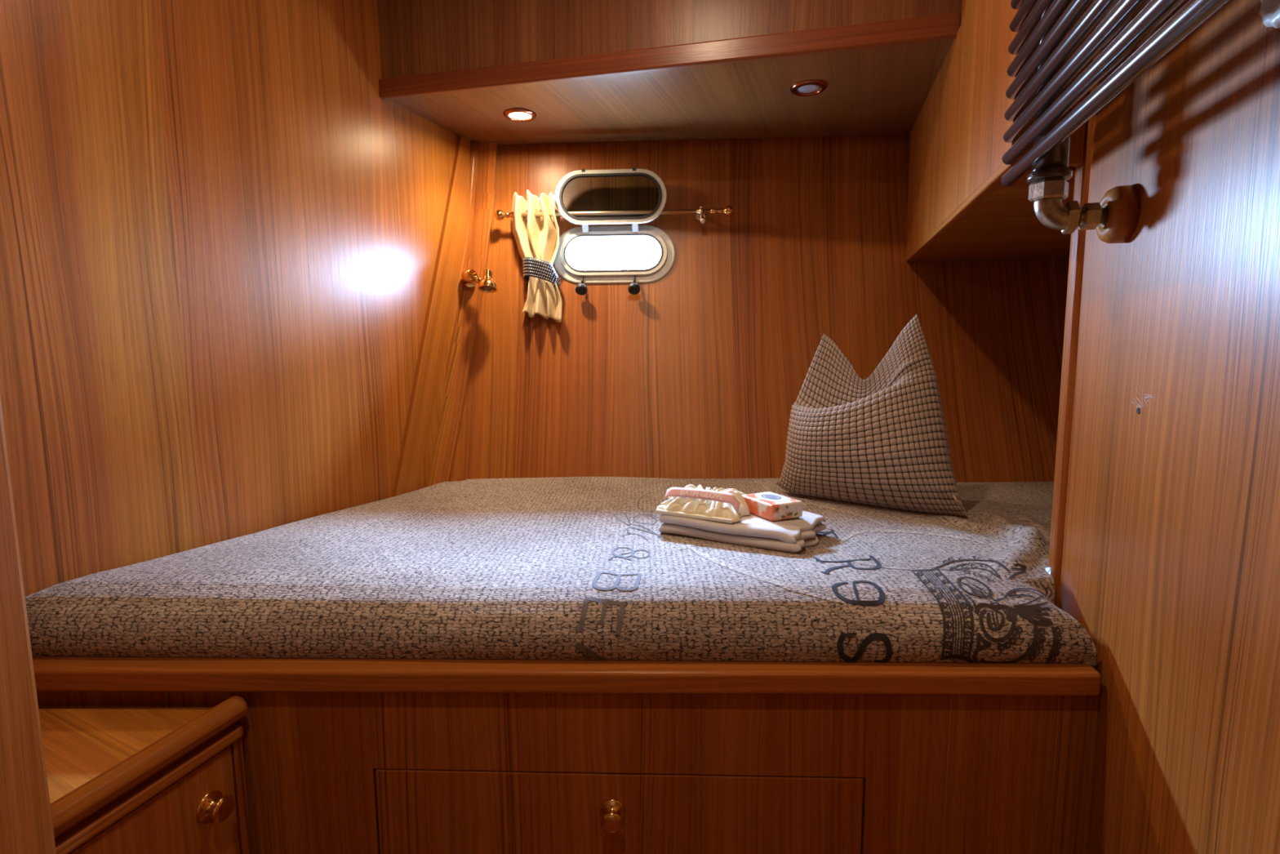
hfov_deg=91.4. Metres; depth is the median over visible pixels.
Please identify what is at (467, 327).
trim
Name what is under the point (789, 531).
towel
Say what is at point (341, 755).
bunk base
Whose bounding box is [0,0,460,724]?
wall
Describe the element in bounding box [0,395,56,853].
trim
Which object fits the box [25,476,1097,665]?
mattress
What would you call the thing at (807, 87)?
recessed light
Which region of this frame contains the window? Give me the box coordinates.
[553,167,675,295]
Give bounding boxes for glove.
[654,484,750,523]
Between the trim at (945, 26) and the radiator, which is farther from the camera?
the trim at (945, 26)
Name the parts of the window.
clamp knob, lid frame, lid glass, frame, clamp knob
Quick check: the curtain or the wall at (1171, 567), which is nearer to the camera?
the wall at (1171, 567)
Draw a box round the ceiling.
[388,39,954,144]
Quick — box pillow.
[775,314,968,516]
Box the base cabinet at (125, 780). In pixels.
[38,695,251,853]
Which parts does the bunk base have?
knob, drawer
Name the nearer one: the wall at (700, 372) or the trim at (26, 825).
the trim at (26, 825)
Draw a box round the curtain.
[511,189,562,322]
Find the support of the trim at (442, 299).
attached to the wall at (220, 236)
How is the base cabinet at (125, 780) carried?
on the floor
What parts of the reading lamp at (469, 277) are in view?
arm, lamp shade, bulb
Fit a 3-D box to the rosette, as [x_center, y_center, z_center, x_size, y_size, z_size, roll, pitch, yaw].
[0.729,-0.325,0.959,0.031,0.084,0.084,1,7,15]
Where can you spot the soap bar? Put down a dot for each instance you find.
(769, 505)
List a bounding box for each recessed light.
[503,107,536,121]
[790,80,827,96]
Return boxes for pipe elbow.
[1028,177,1108,234]
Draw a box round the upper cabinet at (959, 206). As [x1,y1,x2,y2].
[905,0,1089,262]
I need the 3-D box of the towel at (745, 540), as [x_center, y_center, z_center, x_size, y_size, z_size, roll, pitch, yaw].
[0.241,0.235,1.454,0.348,0.026,0.211,4,8,31]
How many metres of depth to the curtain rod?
2.22 m
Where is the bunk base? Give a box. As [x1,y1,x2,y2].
[31,655,1101,853]
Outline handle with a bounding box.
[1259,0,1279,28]
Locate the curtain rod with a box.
[494,205,733,223]
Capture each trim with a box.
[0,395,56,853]
[378,12,960,100]
[391,135,470,497]
[426,142,498,487]
[1048,23,1099,607]
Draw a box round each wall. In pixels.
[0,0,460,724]
[377,0,962,78]
[450,133,1069,482]
[1058,0,1279,853]
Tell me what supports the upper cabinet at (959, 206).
attached to the wall
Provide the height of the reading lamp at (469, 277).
0.088 m
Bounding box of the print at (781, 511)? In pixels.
[776,506,797,517]
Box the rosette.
[1095,185,1141,243]
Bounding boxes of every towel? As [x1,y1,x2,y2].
[658,511,824,543]
[658,522,826,552]
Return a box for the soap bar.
[742,491,802,520]
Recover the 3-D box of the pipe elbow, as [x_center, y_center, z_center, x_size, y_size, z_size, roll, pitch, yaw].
[0.678,-0.343,0.971,0.135,0.081,0.048,1,7,15]
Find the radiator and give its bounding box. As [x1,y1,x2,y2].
[1000,0,1228,186]
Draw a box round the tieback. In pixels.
[522,257,560,294]
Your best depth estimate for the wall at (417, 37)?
1.73 m
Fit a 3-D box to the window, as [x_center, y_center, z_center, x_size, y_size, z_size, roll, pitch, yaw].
[-0.096,-0.694,2.251,0.448,0.440,0.166,0,6,0]
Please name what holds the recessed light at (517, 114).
in the ceiling
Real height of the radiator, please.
0.582 m
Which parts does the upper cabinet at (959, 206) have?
panel, panel, panel, panel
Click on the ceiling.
(884, 90)
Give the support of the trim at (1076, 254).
attached to the wall at (1171, 567)
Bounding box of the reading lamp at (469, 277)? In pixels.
[462,268,497,293]
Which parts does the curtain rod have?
rod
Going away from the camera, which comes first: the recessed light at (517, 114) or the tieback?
the recessed light at (517, 114)

